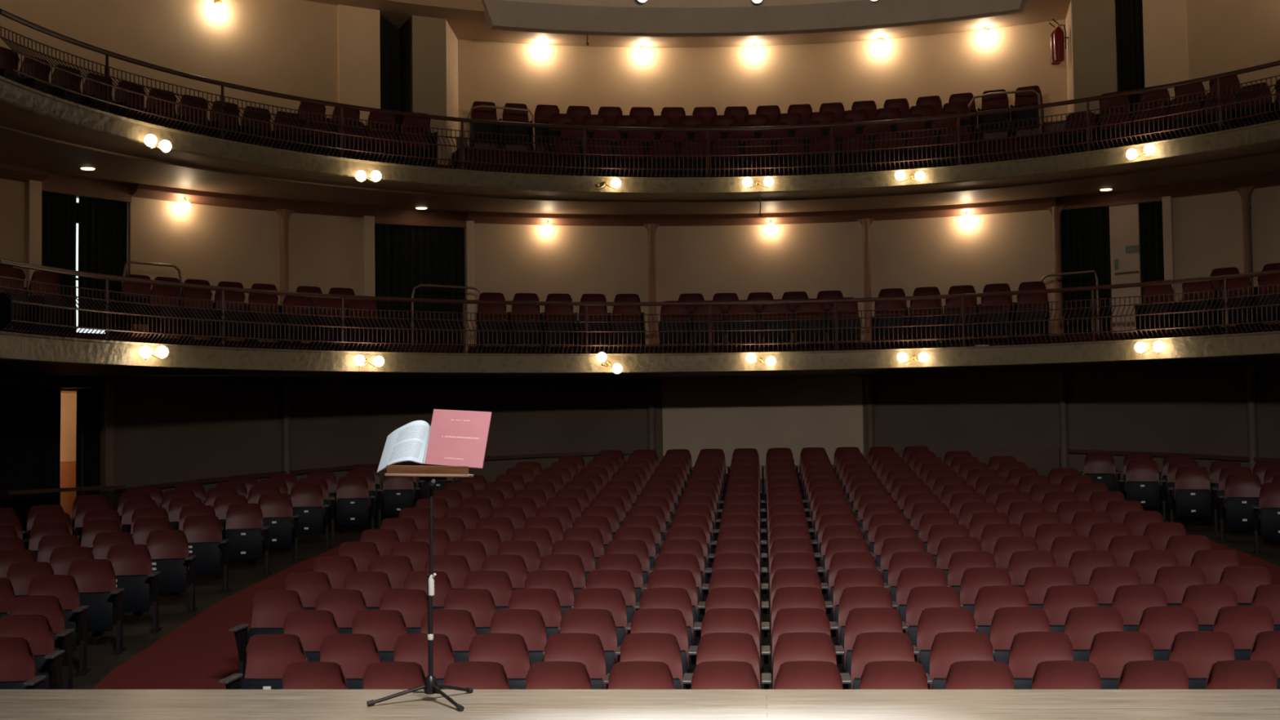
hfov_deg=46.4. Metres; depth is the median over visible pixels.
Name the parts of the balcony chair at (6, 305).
leg, backrest, seat, leg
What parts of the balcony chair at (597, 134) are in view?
backrest, seat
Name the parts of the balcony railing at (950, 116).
cross rail, cross rail, rail, cross rail, cross rail, post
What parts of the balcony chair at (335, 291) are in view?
backrest, seat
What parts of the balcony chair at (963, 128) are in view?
leg, seat, backrest, leg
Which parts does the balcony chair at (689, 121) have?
seat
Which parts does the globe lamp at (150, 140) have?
globe, globe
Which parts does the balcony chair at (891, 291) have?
backrest, leg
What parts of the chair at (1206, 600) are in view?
seat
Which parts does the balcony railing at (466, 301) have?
cross rail, cross rail, rail, cross rail, cross rail, post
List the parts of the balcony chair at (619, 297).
backrest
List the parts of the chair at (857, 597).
seat, backrest, armrest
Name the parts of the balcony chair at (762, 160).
leg, seat, backrest, leg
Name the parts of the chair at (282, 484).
backrest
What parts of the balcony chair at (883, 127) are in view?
seat, backrest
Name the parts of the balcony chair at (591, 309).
leg, backrest, seat, leg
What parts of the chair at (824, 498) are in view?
seat, backrest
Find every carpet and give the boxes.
[92,546,339,688]
[1208,539,1279,584]
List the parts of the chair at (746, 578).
backrest, armrest, leg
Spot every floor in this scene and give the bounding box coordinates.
[0,688,1279,719]
[11,324,1279,353]
[50,493,1279,688]
[435,151,1059,174]
[452,131,1065,170]
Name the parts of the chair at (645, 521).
seat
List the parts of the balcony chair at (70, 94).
backrest, seat, leg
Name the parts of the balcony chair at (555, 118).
leg, seat, backrest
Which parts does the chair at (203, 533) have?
backrest, seat, armrest, leg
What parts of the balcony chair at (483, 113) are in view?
leg, backrest, seat, leg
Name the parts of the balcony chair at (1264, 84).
leg, seat, backrest, leg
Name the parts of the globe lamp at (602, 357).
globe, globe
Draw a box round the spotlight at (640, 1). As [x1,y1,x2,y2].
[637,0,647,3]
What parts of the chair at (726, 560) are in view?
backrest, armrest, leg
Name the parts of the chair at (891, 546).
seat, backrest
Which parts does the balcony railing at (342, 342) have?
cross rail, cross rail, rail, cross rail, cross rail, post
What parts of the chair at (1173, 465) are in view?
seat, backrest, leg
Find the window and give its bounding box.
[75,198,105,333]
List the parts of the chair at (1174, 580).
seat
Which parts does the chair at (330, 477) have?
backrest, seat, leg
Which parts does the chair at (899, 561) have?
seat, backrest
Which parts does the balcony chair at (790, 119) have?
seat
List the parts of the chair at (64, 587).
backrest, seat, armrest, leg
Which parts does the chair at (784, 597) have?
leg, armrest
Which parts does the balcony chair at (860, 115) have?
seat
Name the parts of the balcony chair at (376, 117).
backrest, leg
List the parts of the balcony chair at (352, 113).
leg, backrest, leg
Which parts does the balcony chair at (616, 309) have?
leg, backrest, seat, leg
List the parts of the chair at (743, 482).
backrest, leg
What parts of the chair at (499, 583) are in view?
seat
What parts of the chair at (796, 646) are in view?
leg, armrest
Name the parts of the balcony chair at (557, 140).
leg, backrest, seat, leg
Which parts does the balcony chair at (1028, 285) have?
leg, backrest, leg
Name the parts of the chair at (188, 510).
backrest, leg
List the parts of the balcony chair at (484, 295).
leg, backrest, leg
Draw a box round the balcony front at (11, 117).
[0,102,1279,200]
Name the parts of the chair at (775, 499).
armrest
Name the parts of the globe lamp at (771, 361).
globe, globe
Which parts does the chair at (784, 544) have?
backrest, leg, armrest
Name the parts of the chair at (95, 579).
backrest, seat, armrest, leg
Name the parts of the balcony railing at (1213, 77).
cross rail, cross rail, rail, cross rail, cross rail, post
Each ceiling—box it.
[0,128,1279,214]
[0,354,1279,379]
[61,388,76,393]
[303,0,1071,47]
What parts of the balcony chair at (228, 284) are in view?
backrest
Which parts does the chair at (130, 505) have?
seat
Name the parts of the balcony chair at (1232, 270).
seat, backrest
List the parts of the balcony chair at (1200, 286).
leg, seat, backrest, leg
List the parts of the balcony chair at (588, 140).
backrest, seat, leg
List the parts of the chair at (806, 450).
backrest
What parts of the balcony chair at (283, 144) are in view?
leg, backrest, seat, leg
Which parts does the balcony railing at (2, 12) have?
cross rail, cross rail, rail, cross rail, cross rail, post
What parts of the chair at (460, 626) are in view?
seat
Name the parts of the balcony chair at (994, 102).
leg, seat, backrest, leg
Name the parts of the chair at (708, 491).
backrest, seat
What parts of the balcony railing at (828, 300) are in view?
rail, cross rail, cross rail, cross rail, cross rail, post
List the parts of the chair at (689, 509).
backrest, seat, armrest, leg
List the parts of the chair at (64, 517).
backrest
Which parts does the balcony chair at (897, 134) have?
leg, seat, backrest, leg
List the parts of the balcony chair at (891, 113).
seat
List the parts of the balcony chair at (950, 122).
seat, backrest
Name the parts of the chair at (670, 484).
backrest, seat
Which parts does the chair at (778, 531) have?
backrest, leg, armrest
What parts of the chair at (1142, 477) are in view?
leg, seat, backrest, leg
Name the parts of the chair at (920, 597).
seat, backrest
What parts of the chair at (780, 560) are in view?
backrest, leg, armrest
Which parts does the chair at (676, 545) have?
backrest, seat, armrest, leg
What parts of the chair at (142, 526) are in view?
backrest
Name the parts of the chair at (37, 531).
seat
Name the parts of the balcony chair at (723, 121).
seat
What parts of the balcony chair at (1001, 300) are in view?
leg, seat, backrest, leg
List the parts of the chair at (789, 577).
backrest, leg, armrest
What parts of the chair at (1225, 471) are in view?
seat, backrest, leg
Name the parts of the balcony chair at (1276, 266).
leg, backrest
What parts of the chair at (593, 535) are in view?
seat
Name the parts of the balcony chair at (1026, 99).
leg, seat, backrest, leg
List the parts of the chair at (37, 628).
backrest, seat, armrest, leg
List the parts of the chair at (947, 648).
seat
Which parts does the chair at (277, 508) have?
leg, backrest, seat, armrest, leg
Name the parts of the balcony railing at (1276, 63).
cross rail, cross rail, rail, cross rail, cross rail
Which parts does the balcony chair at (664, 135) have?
backrest, seat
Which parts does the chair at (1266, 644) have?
seat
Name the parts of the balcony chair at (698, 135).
backrest, seat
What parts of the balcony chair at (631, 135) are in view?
backrest, seat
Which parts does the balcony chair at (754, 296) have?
seat, backrest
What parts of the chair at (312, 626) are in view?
seat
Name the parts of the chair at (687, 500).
backrest, seat, leg, armrest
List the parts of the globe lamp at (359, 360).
globe, globe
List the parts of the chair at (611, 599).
backrest, seat, armrest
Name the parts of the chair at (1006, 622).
seat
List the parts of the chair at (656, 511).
seat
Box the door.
[1109,203,1142,333]
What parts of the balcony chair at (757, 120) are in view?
seat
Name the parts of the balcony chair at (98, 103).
backrest, seat, leg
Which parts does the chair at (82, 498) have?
seat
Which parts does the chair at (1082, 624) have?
seat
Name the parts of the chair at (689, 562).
backrest, seat, armrest, leg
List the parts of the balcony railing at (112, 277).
cross rail, cross rail, rail, cross rail, cross rail, post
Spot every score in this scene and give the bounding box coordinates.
[377,420,431,472]
[424,408,491,468]
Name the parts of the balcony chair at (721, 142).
leg, backrest, seat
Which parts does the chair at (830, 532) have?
seat, backrest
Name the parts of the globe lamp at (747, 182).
globe, globe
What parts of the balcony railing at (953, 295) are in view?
cross rail, cross rail, rail, cross rail, cross rail, post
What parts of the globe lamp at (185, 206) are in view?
globe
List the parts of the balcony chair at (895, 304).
leg, seat, backrest, leg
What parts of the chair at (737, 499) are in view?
backrest, leg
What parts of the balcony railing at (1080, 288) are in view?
cross rail, cross rail, rail, cross rail, cross rail, post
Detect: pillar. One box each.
[271,379,302,473]
[275,208,293,304]
[636,378,663,450]
[642,222,660,344]
[854,375,880,461]
[857,217,875,341]
[1045,202,1073,335]
[1046,369,1078,467]
[1234,186,1254,295]
[1236,363,1266,473]
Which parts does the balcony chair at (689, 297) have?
seat, backrest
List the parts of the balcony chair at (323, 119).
leg, backrest, seat, leg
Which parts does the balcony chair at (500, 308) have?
leg, backrest, seat, leg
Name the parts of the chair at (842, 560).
seat, backrest, armrest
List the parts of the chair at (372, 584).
seat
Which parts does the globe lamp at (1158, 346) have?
globe, globe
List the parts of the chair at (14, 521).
backrest, armrest, leg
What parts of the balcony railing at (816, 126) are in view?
rail, cross rail, cross rail, cross rail, cross rail, post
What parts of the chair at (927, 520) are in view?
seat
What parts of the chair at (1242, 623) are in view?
seat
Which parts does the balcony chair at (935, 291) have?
backrest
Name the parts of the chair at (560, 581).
seat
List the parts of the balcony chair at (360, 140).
leg, backrest, seat, leg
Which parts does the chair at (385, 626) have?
seat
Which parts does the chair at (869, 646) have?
seat, armrest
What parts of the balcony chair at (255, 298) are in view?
leg, backrest, seat, leg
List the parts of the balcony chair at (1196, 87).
leg, backrest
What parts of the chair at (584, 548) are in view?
seat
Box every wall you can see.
[0,0,337,130]
[0,177,26,328]
[60,393,76,488]
[113,377,662,512]
[127,196,363,343]
[400,15,458,165]
[457,19,1067,137]
[463,209,1062,346]
[662,375,863,493]
[862,362,1279,503]
[1065,0,1119,115]
[1172,185,1279,329]
[1186,0,1279,102]
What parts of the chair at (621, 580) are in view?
backrest, seat, armrest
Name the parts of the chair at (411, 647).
seat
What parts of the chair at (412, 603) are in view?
seat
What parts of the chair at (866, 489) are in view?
seat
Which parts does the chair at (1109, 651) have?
seat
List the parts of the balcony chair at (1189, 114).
leg, seat, backrest, leg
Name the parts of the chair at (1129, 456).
seat, backrest, leg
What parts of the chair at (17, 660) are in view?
seat, backrest, armrest, leg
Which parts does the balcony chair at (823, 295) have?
seat, backrest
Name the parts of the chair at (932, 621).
seat, backrest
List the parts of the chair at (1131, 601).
seat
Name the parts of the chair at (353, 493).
leg, seat, backrest, leg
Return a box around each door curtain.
[41,191,76,333]
[75,387,100,487]
[78,196,109,328]
[108,200,127,336]
[374,224,464,346]
[379,14,400,130]
[1060,206,1112,335]
[1115,0,1145,126]
[1138,200,1164,331]
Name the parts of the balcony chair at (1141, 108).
leg, seat, backrest, leg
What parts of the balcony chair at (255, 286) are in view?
backrest, seat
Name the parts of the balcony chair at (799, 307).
leg, backrest, seat, leg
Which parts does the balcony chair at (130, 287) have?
leg, backrest, seat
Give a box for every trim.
[0,125,1279,203]
[26,180,41,295]
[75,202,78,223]
[100,377,113,485]
[125,449,635,492]
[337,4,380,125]
[362,215,375,344]
[456,120,1066,151]
[464,215,475,346]
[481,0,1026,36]
[501,0,863,8]
[893,447,1060,476]
[1068,448,1279,462]
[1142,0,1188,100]
[1161,195,1175,330]
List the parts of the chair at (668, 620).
backrest, seat, armrest, leg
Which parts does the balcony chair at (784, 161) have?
leg, backrest, seat, leg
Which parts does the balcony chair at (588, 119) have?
seat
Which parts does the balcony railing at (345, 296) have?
cross rail, rail, cross rail, cross rail, cross rail, post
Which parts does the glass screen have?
rail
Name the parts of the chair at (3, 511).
backrest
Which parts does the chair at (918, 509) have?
seat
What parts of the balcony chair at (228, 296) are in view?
leg, backrest, seat, leg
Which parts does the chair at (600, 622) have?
backrest, seat, armrest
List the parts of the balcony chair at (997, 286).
backrest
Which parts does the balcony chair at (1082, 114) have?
leg, seat, backrest, leg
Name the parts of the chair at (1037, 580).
seat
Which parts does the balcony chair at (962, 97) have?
backrest, seat, leg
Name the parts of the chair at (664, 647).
seat, armrest, leg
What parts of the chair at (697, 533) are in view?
backrest, seat, armrest, leg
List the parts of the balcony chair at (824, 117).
seat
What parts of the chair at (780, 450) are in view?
backrest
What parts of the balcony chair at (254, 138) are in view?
backrest, seat, leg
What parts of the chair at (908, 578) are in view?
seat, backrest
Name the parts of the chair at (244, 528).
leg, seat, backrest, armrest, leg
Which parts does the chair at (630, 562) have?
backrest, seat, armrest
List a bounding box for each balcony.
[0,75,1279,194]
[0,330,1279,373]
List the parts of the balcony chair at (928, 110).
seat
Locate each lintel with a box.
[41,173,131,203]
[374,208,466,228]
[1057,188,1162,210]
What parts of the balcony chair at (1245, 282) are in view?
leg, seat, backrest, leg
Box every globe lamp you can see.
[138,345,168,359]
[144,134,171,153]
[178,198,191,211]
[213,0,226,13]
[354,355,384,368]
[355,170,381,183]
[537,41,546,52]
[543,221,552,233]
[595,177,621,190]
[596,351,622,373]
[640,44,648,56]
[742,177,773,188]
[746,352,775,367]
[749,44,758,54]
[766,220,775,232]
[875,37,883,48]
[894,170,924,182]
[897,351,928,364]
[961,211,971,223]
[979,27,988,39]
[1125,143,1155,160]
[1134,341,1164,354]
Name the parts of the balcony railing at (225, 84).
cross rail, cross rail, rail, cross rail, cross rail, post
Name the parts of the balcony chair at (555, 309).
leg, backrest, seat, leg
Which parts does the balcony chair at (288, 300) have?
leg, backrest, seat, leg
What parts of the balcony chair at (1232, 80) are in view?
leg, backrest, leg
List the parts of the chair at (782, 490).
backrest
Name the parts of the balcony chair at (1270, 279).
leg, seat, backrest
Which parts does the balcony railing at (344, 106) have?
cross rail, rail, cross rail, cross rail, cross rail, post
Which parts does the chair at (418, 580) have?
seat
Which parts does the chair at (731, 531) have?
backrest, armrest, leg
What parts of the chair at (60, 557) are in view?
backrest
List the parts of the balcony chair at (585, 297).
backrest, leg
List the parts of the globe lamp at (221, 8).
wall plate, globe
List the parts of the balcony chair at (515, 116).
leg, backrest, seat, leg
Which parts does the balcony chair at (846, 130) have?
seat, backrest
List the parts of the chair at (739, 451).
backrest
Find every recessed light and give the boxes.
[79,166,97,170]
[414,206,428,209]
[1098,187,1113,191]
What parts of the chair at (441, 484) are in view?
backrest, seat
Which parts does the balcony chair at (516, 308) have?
leg, backrest, seat, leg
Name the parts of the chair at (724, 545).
backrest, armrest, leg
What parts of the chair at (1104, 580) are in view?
seat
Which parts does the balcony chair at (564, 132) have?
backrest, seat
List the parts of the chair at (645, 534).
backrest, seat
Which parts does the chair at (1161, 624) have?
seat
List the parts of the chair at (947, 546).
seat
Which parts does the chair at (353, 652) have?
seat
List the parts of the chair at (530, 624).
seat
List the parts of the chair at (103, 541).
backrest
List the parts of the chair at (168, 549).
leg, backrest, seat, armrest, leg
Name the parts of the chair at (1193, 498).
leg, backrest, seat, leg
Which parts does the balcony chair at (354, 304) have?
leg, backrest, seat, leg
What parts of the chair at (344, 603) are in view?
seat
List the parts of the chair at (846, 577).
seat, backrest, armrest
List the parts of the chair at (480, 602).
seat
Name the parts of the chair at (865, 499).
seat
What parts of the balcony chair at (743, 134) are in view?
backrest, seat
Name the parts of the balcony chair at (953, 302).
leg, seat, backrest, leg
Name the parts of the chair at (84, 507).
seat, backrest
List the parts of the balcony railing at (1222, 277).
cross rail, cross rail, rail, cross rail, cross rail, post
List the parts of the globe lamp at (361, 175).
globe, globe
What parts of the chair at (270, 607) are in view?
armrest, leg, seat, backrest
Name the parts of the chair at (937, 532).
seat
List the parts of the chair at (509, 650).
seat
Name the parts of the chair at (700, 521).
backrest, seat, armrest, leg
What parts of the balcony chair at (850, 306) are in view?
leg, seat, backrest, leg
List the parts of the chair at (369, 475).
backrest, seat, leg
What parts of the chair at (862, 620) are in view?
seat, backrest, armrest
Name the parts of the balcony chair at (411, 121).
backrest, seat, leg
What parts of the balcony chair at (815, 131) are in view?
seat, backrest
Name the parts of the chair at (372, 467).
backrest, seat, leg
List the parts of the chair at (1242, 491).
leg, seat, backrest, leg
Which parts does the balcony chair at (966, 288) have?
backrest, leg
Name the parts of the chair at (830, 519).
seat, backrest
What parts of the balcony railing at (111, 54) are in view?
cross rail, cross rail, rail, cross rail, cross rail, post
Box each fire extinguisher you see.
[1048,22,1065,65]
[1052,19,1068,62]
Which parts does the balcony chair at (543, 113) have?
leg, seat, backrest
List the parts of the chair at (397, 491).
leg, seat, backrest, leg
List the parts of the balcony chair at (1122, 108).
leg, seat, backrest, leg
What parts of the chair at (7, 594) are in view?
seat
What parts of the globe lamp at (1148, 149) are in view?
globe, globe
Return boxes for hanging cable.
[759,191,762,217]
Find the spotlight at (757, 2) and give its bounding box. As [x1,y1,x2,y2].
[751,0,762,4]
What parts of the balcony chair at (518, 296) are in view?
backrest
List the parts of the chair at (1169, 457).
seat, backrest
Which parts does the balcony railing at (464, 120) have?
cross rail, rail, cross rail, cross rail, cross rail, post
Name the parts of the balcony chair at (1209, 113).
leg, seat, backrest, leg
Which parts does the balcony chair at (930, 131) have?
leg, seat, backrest, leg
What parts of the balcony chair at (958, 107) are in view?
backrest, seat, leg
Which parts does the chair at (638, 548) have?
seat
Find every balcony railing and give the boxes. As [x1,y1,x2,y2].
[0,8,117,112]
[0,258,117,340]
[108,51,231,139]
[108,275,231,346]
[223,81,347,157]
[223,286,348,351]
[342,103,466,169]
[342,294,468,353]
[462,118,586,176]
[464,299,589,353]
[584,125,709,177]
[586,301,711,353]
[706,123,834,177]
[710,298,837,352]
[831,113,960,173]
[835,293,965,350]
[956,97,1090,164]
[960,285,1095,346]
[1084,74,1222,151]
[1088,275,1228,341]
[1213,60,1279,130]
[1219,269,1279,333]
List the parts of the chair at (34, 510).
seat, backrest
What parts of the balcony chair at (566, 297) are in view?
backrest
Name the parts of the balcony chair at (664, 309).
leg, backrest, seat, leg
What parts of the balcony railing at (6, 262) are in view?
cross rail, cross rail, rail, cross rail, cross rail, post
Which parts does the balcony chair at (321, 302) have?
leg, backrest, seat, leg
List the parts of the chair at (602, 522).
seat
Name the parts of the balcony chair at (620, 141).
leg, backrest, seat, leg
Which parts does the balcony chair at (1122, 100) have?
seat, backrest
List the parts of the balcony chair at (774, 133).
seat, backrest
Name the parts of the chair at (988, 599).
seat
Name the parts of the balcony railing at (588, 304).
rail, cross rail, cross rail, cross rail, cross rail, post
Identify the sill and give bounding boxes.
[76,332,105,335]
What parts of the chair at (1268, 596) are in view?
seat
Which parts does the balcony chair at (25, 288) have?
backrest, leg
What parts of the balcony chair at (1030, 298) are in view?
leg, seat, backrest, leg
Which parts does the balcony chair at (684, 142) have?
leg, backrest, seat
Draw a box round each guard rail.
[121,260,182,297]
[411,284,480,345]
[466,105,535,151]
[968,89,1042,133]
[1040,270,1099,336]
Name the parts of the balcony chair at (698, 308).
leg, backrest, seat, leg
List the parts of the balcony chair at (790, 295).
seat, backrest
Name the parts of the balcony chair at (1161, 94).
leg, backrest, leg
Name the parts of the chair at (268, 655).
armrest, leg, seat, number plate, backrest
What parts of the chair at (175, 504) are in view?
seat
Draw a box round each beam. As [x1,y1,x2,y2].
[0,162,47,182]
[131,183,377,217]
[466,196,1057,226]
[1159,172,1279,198]
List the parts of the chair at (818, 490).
seat, backrest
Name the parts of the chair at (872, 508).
seat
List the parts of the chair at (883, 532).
seat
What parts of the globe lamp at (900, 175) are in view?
globe, globe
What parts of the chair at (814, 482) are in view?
backrest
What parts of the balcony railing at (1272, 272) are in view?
cross rail, cross rail, rail, cross rail, cross rail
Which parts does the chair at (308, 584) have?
seat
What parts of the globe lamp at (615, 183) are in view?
globe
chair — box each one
[0,46,35,88]
[0,264,28,330]
[0,266,40,334]
[0,507,26,542]
[0,515,29,549]
[0,524,17,537]
[0,537,25,550]
[0,549,36,577]
[0,577,15,617]
[0,613,64,688]
[0,636,46,688]
[6,561,54,597]
[6,574,90,675]
[8,595,74,688]
[19,56,65,98]
[26,504,73,546]
[28,271,75,337]
[28,522,70,560]
[33,512,80,538]
[36,534,80,563]
[49,546,104,635]
[52,64,96,109]
[67,559,126,653]
[71,494,107,534]
[74,502,111,544]
[80,519,121,551]
[82,509,121,529]
[83,73,126,116]
[92,531,143,615]
[92,543,161,635]
[115,80,157,125]
[117,492,151,524]
[121,274,163,337]
[121,498,157,533]
[130,506,168,535]
[131,486,163,506]
[132,517,180,595]
[133,529,198,615]
[146,88,188,132]
[148,284,191,345]
[151,276,181,306]
[161,489,195,514]
[168,497,203,529]
[170,515,231,595]
[173,484,205,505]
[177,94,219,138]
[178,505,224,578]
[181,279,215,340]
[182,288,221,346]
[204,487,238,506]
[209,100,250,144]
[213,494,256,564]
[214,281,248,311]
[215,290,256,348]
[216,481,248,502]
[216,502,271,578]
[218,633,306,688]
[228,475,257,502]
[228,589,303,684]
[241,106,280,149]
[248,283,281,342]
[248,293,288,349]
[248,485,288,551]
[248,493,300,564]
[257,479,295,542]
[267,473,306,534]
[273,111,311,153]
[281,295,320,350]
[281,483,330,551]
[282,661,347,688]
[283,609,339,661]
[284,571,332,609]
[293,285,331,343]
[297,101,334,137]
[297,477,335,541]
[304,115,340,157]
[307,471,344,532]
[312,555,357,589]
[315,297,353,351]
[315,589,367,633]
[320,633,380,688]
[328,287,362,344]
[328,475,375,541]
[331,106,368,142]
[336,120,373,161]
[337,541,380,571]
[343,571,391,609]
[346,470,382,528]
[347,295,386,351]
[351,463,385,521]
[351,609,408,662]
[360,528,399,555]
[362,661,426,688]
[367,111,401,146]
[368,123,404,164]
[368,555,413,589]
[377,470,420,528]
[379,588,427,633]
[380,517,417,541]
[390,541,433,571]
[392,462,423,506]
[394,633,455,688]
[398,507,434,528]
[400,126,435,167]
[402,111,437,164]
[403,570,452,609]
[409,528,450,555]
[414,497,448,517]
[417,476,457,499]
[420,608,477,662]
[425,555,470,589]
[427,517,466,541]
[433,489,462,507]
[444,481,475,498]
[444,506,479,528]
[444,540,486,571]
[444,588,496,634]
[444,661,510,688]
[457,475,486,490]
[457,497,493,518]
[460,528,501,555]
[463,570,512,610]
[468,632,530,688]
[469,101,502,149]
[471,488,504,507]
[475,516,514,542]
[476,292,511,346]
[476,299,513,353]
[481,554,528,591]
[484,481,515,498]
[489,506,526,529]
[489,608,546,664]
[494,474,525,491]
[497,540,541,573]
[502,102,533,151]
[502,497,537,519]
[505,467,534,484]
[508,587,561,639]
[511,293,544,320]
[511,300,546,353]
[511,527,552,557]
[513,488,546,509]
[515,462,542,476]
[524,480,555,501]
[524,516,563,546]
[524,569,574,617]
[525,661,591,688]
[533,104,559,151]
[535,506,573,534]
[538,554,586,597]
[542,466,572,486]
[543,632,609,688]
[544,293,577,320]
[545,300,579,353]
[546,113,574,161]
[546,497,581,523]
[550,461,578,479]
[551,137,583,176]
[551,539,595,583]
[555,488,589,515]
[558,455,585,473]
[560,122,587,157]
[560,608,621,688]
[562,527,604,568]
[564,480,596,506]
[566,106,591,122]
[572,515,612,554]
[573,587,631,662]
[577,293,611,321]
[578,301,612,353]
[581,114,606,137]
[582,505,619,540]
[585,138,617,177]
[586,569,639,634]
[590,496,626,527]
[592,455,619,473]
[594,123,621,158]
[595,553,647,610]
[597,106,622,123]
[597,488,631,516]
[598,449,624,466]
[604,480,636,506]
[605,539,653,585]
[608,661,675,688]
[612,301,645,353]
[613,115,639,138]
[613,293,644,320]
[613,526,660,573]
[615,138,648,177]
[619,632,693,688]
[621,515,662,554]
[626,124,654,158]
[627,505,667,546]
[629,106,653,124]
[630,608,697,688]
[631,449,658,470]
[634,495,672,533]
[639,586,702,671]
[640,487,675,524]
[644,480,679,516]
[646,115,671,139]
[647,568,706,645]
[648,140,679,177]
[653,553,709,622]
[658,300,692,353]
[660,124,688,158]
[660,538,712,601]
[661,106,685,124]
[665,448,693,475]
[665,526,715,583]
[670,515,717,567]
[675,504,719,553]
[677,293,708,346]
[678,115,704,139]
[678,495,721,540]
[679,140,711,177]
[682,487,723,528]
[685,479,724,518]
[691,660,758,688]
[692,106,717,124]
[692,300,725,352]
[693,124,721,156]
[696,631,771,688]
[698,448,730,479]
[701,608,770,672]
[705,586,769,645]
[708,568,770,672]
[711,115,737,138]
[711,138,742,177]
[711,552,769,645]
[712,293,742,345]
[714,538,769,631]
[716,525,768,613]
[719,514,768,597]
[721,504,768,582]
[723,494,768,567]
[724,106,748,123]
[724,486,766,518]
[726,299,759,352]
[726,478,767,546]
[727,123,755,158]
[732,448,765,503]
[742,137,774,177]
[743,114,769,138]
[746,292,777,345]
[755,105,780,122]
[760,122,788,155]
[760,299,792,351]
[765,447,799,472]
[766,478,808,513]
[767,485,809,517]
[767,494,812,533]
[767,503,815,544]
[768,514,817,559]
[768,525,821,575]
[768,537,825,603]
[769,552,829,622]
[770,568,833,633]
[770,586,839,644]
[772,607,844,672]
[773,631,852,688]
[774,137,806,176]
[774,660,842,688]
[776,112,802,137]
[780,291,811,342]
[787,104,812,121]
[793,298,826,351]
[795,120,822,155]
[799,447,834,485]
[808,111,835,136]
[808,477,849,517]
[809,485,853,528]
[812,493,858,539]
[814,290,846,342]
[814,503,863,552]
[817,513,869,566]
[819,102,844,119]
[821,524,875,582]
[824,537,881,600]
[826,297,860,351]
[828,119,856,155]
[828,551,889,621]
[832,568,897,644]
[833,446,860,472]
[838,586,908,671]
[842,109,868,133]
[844,607,919,688]
[849,477,882,507]
[850,631,933,688]
[851,100,876,117]
[853,484,888,521]
[857,493,893,533]
[859,660,928,688]
[862,116,890,152]
[862,502,901,539]
[867,446,894,466]
[867,513,908,552]
[871,131,903,171]
[871,295,906,349]
[873,524,916,568]
[875,107,902,132]
[875,288,907,340]
[880,537,937,589]
[884,97,909,115]
[888,551,951,609]
[891,476,924,503]
[896,567,963,633]
[897,114,924,151]
[897,484,932,514]
[902,445,928,463]
[903,129,936,169]
[903,493,940,524]
[905,294,941,348]
[905,586,977,662]
[907,451,935,470]
[908,104,935,128]
[909,286,942,341]
[910,502,949,537]
[915,95,942,112]
[916,607,995,688]
[918,512,959,551]
[926,524,969,566]
[928,631,1014,688]
[931,111,957,147]
[933,476,966,501]
[936,126,971,167]
[936,536,982,579]
[940,293,976,347]
[940,484,975,511]
[942,102,972,150]
[943,284,978,314]
[943,450,971,469]
[944,660,1013,688]
[946,551,995,597]
[948,93,977,140]
[949,492,986,519]
[950,456,979,474]
[957,462,988,481]
[958,502,997,531]
[960,567,1011,616]
[968,511,1009,542]
[973,585,1029,637]
[974,475,1008,496]
[975,290,1011,345]
[977,88,1010,139]
[977,283,1013,338]
[980,523,1023,555]
[984,483,1019,505]
[987,455,1017,471]
[989,606,1049,664]
[993,536,1039,569]
[995,492,1032,515]
[996,462,1027,478]
[1006,468,1038,485]
[1007,501,1045,525]
[1007,550,1056,587]
[1008,631,1073,688]
[1009,85,1044,136]
[1010,288,1048,345]
[1013,281,1049,337]
[1017,475,1050,493]
[1020,511,1060,537]
[1023,566,1075,608]
[1029,483,1064,502]
[1031,660,1101,688]
[1034,523,1077,551]
[1042,491,1078,512]
[1042,585,1097,632]
[1048,467,1079,484]
[1050,535,1096,567]
[1056,501,1094,524]
[1058,111,1096,155]
[1060,475,1093,492]
[1063,606,1123,661]
[1068,550,1116,586]
[1071,511,1111,536]
[1073,482,1108,501]
[1078,452,1121,492]
[1088,491,1125,511]
[1088,522,1131,550]
[1088,566,1140,606]
[1088,631,1153,688]
[1092,106,1130,151]
[1093,91,1130,131]
[1105,500,1143,523]
[1107,535,1153,566]
[1111,584,1167,631]
[1117,660,1188,688]
[1119,459,1167,522]
[1122,453,1163,515]
[1123,511,1164,535]
[1126,101,1165,146]
[1128,549,1177,585]
[1132,84,1170,125]
[1134,280,1174,339]
[1137,605,1198,660]
[1142,522,1186,550]
[1152,565,1205,606]
[1160,95,1200,141]
[1162,453,1193,500]
[1164,534,1211,565]
[1166,82,1205,117]
[1167,460,1209,524]
[1168,466,1219,533]
[1168,631,1235,688]
[1173,277,1214,337]
[1180,584,1237,631]
[1190,549,1239,584]
[1195,88,1236,135]
[1200,75,1240,115]
[1203,266,1243,328]
[1204,659,1277,688]
[1209,461,1246,526]
[1210,277,1252,335]
[1212,605,1274,660]
[1217,473,1272,543]
[1217,565,1271,605]
[1218,466,1261,535]
[1229,82,1271,128]
[1247,274,1279,333]
[1248,630,1279,688]
[1250,583,1279,631]
[1251,482,1279,555]
[1253,262,1279,324]
[1253,462,1279,486]
[1263,467,1279,483]
[1264,79,1279,122]
[1271,474,1279,482]
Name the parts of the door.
lock plate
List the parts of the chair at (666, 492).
seat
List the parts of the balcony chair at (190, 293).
leg, backrest, seat, leg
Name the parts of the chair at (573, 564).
seat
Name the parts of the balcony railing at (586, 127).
cross rail, cross rail, rail, cross rail, cross rail, post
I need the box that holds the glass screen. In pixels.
[6,484,126,546]
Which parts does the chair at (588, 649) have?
seat, armrest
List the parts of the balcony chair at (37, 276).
leg, backrest, seat, leg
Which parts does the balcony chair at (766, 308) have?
leg, backrest, seat, leg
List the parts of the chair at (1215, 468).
seat, backrest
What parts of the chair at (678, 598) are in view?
backrest, seat, armrest, leg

